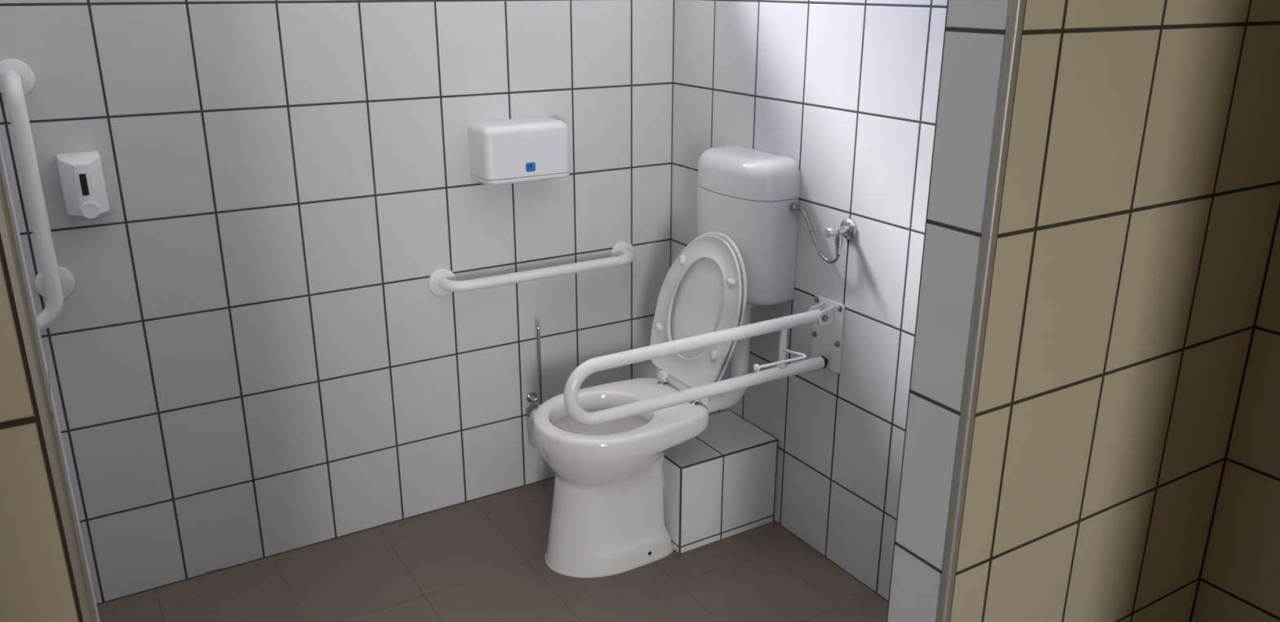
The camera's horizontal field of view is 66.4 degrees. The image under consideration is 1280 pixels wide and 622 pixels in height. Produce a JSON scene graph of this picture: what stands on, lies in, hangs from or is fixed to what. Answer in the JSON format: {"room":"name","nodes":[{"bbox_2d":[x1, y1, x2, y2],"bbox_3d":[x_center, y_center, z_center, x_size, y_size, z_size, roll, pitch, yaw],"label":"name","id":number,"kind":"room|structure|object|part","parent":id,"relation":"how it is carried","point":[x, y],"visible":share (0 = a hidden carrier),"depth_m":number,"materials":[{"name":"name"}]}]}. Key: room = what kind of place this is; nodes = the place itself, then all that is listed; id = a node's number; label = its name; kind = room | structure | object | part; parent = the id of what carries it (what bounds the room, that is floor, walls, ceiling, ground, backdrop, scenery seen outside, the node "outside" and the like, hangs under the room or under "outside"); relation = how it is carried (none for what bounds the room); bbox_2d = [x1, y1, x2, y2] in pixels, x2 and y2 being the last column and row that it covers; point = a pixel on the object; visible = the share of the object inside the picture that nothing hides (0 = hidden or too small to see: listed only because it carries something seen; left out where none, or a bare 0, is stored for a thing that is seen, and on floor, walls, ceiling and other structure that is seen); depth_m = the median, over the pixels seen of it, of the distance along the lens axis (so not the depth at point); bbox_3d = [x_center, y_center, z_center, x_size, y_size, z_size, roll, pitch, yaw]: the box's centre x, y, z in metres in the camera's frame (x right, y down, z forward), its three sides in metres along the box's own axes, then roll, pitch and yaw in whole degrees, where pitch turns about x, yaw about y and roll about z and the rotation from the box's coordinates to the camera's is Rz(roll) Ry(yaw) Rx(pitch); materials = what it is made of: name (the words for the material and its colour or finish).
{"room":"public restroom","nodes":[
{"label":"public restroom","id":0,"kind":"room"},
{"bbox_2d":[0,0,674,604],"bbox_3d":[-0.961,-0.821,2.377,2.800,3.100,0.150,-11,22,-30],"label":"wall","id":1,"kind":"structure","parent":0,"point":[251,355],"depth_m":2.60,"materials":[{"name":"white tile"}]},
{"bbox_2d":[0,58,75,332],"bbox_3d":[-1.550,-0.198,2.060,0.574,0.622,0.092,-11,22,-30],"label":"grab rail","id":2,"kind":"object","parent":1,"relation":"attached to","point":[54,282],"visible":0.94,"depth_m":2.14,"materials":[{"name":"white metal"}]},
{"bbox_2d":[56,151,109,218],"bbox_3d":[-1.260,-0.285,2.216,0.085,0.140,0.094,-11,22,-30],"label":"soap dispenser","id":3,"kind":"object","parent":1,"relation":"attached to","point":[81,174],"visible":1,"depth_m":2.19,"materials":[{"name":"white plastic"}]},
{"bbox_3d":[-1.242,-0.271,2.190,0.031,0.112,0.007,-11,22,-30],"label":"panel","id":4,"kind":"part","parent":3,"relation":"part of","materials":[{"name":"white plastic"}]},
{"bbox_2d":[467,116,569,185],"bbox_3d":[-0.334,-0.449,2.738,0.259,0.160,0.126,-11,22,-30],"label":"dispenser","id":5,"kind":"object","parent":1,"relation":"attached to","point":[527,149],"visible":1,"depth_m":2.68,"materials":[{"name":"white plastic"}]},
{"bbox_2d":[470,171,569,185],"bbox_3d":[-0.334,-0.381,2.762,0.259,0.015,0.124,-11,22,-30],"label":"tray","id":6,"kind":"object","parent":5,"relation":"on","point":[521,176],"depth_m":2.70,"materials":[{"name":"white plastic"}]},
{"bbox_2d":[428,240,634,295],"bbox_3d":[-0.287,-0.120,2.902,0.677,0.081,0.090,-11,22,-30],"label":"grab rail","id":7,"kind":"object","parent":1,"relation":"attached to","point":[442,282],"visible":1,"depth_m":2.83,"materials":[{"name":"white metal"}]},
{"bbox_2d":[525,325,542,448],"bbox_3d":[-0.311,0.222,2.980,0.095,0.384,0.127,-11,22,-30],"label":"toilet brush","id":8,"kind":"object","parent":1,"relation":"attached to","point":[531,397],"visible":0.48,"depth_m":2.98,"materials":[{"name":"silver metal"}]},
{"bbox_2d":[526,408,538,448],"bbox_3d":[-0.303,0.362,3.013,0.086,0.098,0.086,-11,22,-30],"label":"cup","id":9,"kind":"object","parent":8,"relation":"on","point":[530,415],"depth_m":2.99,"materials":[{"name":"white glass"}]},
{"bbox_3d":[-0.303,0.172,2.948,0.010,0.255,0.010,-11,22,-30],"label":"brush handle","id":10,"kind":"part","parent":8,"relation":"part of","materials":[{"name":"silver metal"}]},
{"bbox_2d":[97,477,888,621],"bbox_3d":[0.189,1.807,-0.349,4.800,0.120,7.700,-11,22,-30],"label":"floor","id":11,"kind":"structure","parent":0,"point":[482,559],"depth_m":2.63,"materials":[{"name":"brown tile"}]},
{"bbox_2d":[533,231,746,577],"bbox_3d":[-0.032,0.241,2.697,0.564,0.887,0.402,-11,22,-30],"label":"toilet","id":12,"kind":"object","parent":11,"relation":"on","point":[607,517],"visible":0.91,"depth_m":2.66,"materials":[{"name":"white ceramic"}]},
{"bbox_3d":[-0.066,0.467,2.744,0.465,0.425,0.360,-11,22,-30],"label":"bowl","id":13,"kind":"part","parent":12,"relation":"part of","materials":[{"name":"white ceramic"}]},
{"bbox_3d":[0.156,-0.005,2.724,0.096,0.421,0.375,-11,22,-30],"label":"seat","id":14,"kind":"part","parent":12,"relation":"part of","materials":[{"name":"white plastic"}]},
{"bbox_3d":[0.167,-0.010,2.731,0.090,0.433,0.383,-11,22,-30],"label":"lid","id":15,"kind":"part","parent":12,"relation":"part of","materials":[{"name":"white plastic"}]},
{"bbox_2d":[662,409,778,553],"bbox_3d":[0.194,0.496,2.906,0.342,0.271,0.244,-11,22,-30],"label":"box","id":16,"kind":"object","parent":11,"relation":"on","point":[720,482],"visible":0.74,"depth_m":2.80,"materials":[{"name":"tile"}]},
{"bbox_2d":[0,0,1279,621],"bbox_3d":[-0.096,-0.302,0.854,2.800,3.100,0.104,-11,22,-30],"label":"wall","id":17,"kind":"structure","parent":0,"point":[1140,201],"depth_m":1.36,"materials":[{"name":"beige tile"}]},
{"bbox_2d":[0,151,97,621],"bbox_3d":[-0.430,0.230,0.762,0.009,2.150,0.014,-11,22,-30],"label":"strip","id":18,"kind":"object","parent":17,"relation":"attached to","point":[6,232],"visible":1,"depth_m":0.70,"materials":[{"name":"grey metal"}]},
{"bbox_2d":[936,0,1026,621],"bbox_3d":[0.430,0.063,1.261,0.012,2.150,0.014,-11,22,-30],"label":"strip","id":19,"kind":"object","parent":17,"relation":"attached to","point":[1012,6],"visible":1,"depth_m":1.23,"materials":[{"name":"grey metal"}]},
{"bbox_2d":[670,0,1279,621],"bbox_3d":[2.025,-0.036,0.084,0.229,3.100,7.100,-11,22,-30],"label":"wall","id":20,"kind":"structure","parent":0,"point":[846,91],"depth_m":2.47,"materials":[{"name":"white tile"}]},
{"bbox_2d":[563,294,844,426],"bbox_3d":[0.186,0.134,2.359,0.785,0.188,0.146,-12,22,-33],"label":"grab rail","id":21,"kind":"object","parent":20,"relation":"attached to","point":[827,316],"visible":1,"depth_m":2.40,"materials":[{"name":"white metal"}]},
{"bbox_3d":[0.280,0.137,2.350,0.009,0.019,0.019,-11,22,-30],"label":"knob","id":22,"kind":"part","parent":21,"relation":"part of","materials":[{"name":"white plastic"}]},
{"bbox_3d":[0.326,0.118,2.427,0.160,0.021,0.093,-11,22,-30],"label":"paper holder arm","id":23,"kind":"part","parent":21,"relation":"part of","materials":[{"name":"white metal"}]},
{"bbox_3d":[0.494,0.060,2.580,0.006,0.188,0.111,-11,22,-30],"label":"wall plate","id":24,"kind":"part","parent":21,"relation":"part of","materials":[{"name":"white metal"}]},
{"bbox_2d":[696,145,799,413],"bbox_3d":[0.233,-0.063,2.754,0.236,0.754,0.333,-11,22,-30],"label":"cistern","id":25,"kind":"object","parent":20,"relation":"attached to","point":[746,195],"visible":0.62,"depth_m":2.61,"materials":[{"name":"grey plastic"}]},
{"bbox_3d":[0.272,-0.194,2.735,0.146,0.290,0.332,-11,22,-30],"label":"tank","id":26,"kind":"part","parent":25,"relation":"part of","materials":[{"name":"grey plastic"}]},
{"bbox_3d":[0.272,-0.380,2.671,0.147,0.101,0.333,-11,22,-30],"label":"lid","id":27,"kind":"part","parent":25,"relation":"part of","materials":[{"name":"grey plastic"}]},
{"bbox_2d":[824,217,857,244],"bbox_3d":[0.490,-0.196,2.429,0.078,0.062,0.055,-11,22,-30],"label":"angle valve","id":28,"kind":"object","parent":20,"relation":"attached to","point":[847,229],"visible":1,"depth_m":2.42,"materials":[{"name":"silver metal"}]},
{"bbox_2d":[789,202,842,263],"bbox_3d":[0.452,-0.198,2.517,0.024,0.123,0.208,-10,21,-26],"label":"supply hose","id":29,"kind":"object","parent":28,"relation":"attached to","point":[794,206],"visible":1,"depth_m":2.52,"materials":[{"name":"metal"}]},
{"bbox_3d":[0.473,-0.194,2.414,0.032,0.025,0.025,-11,22,-30],"label":"valve handle","id":30,"kind":"part","parent":28,"relation":"part of","materials":[{"name":"silver metal"}]}
]}

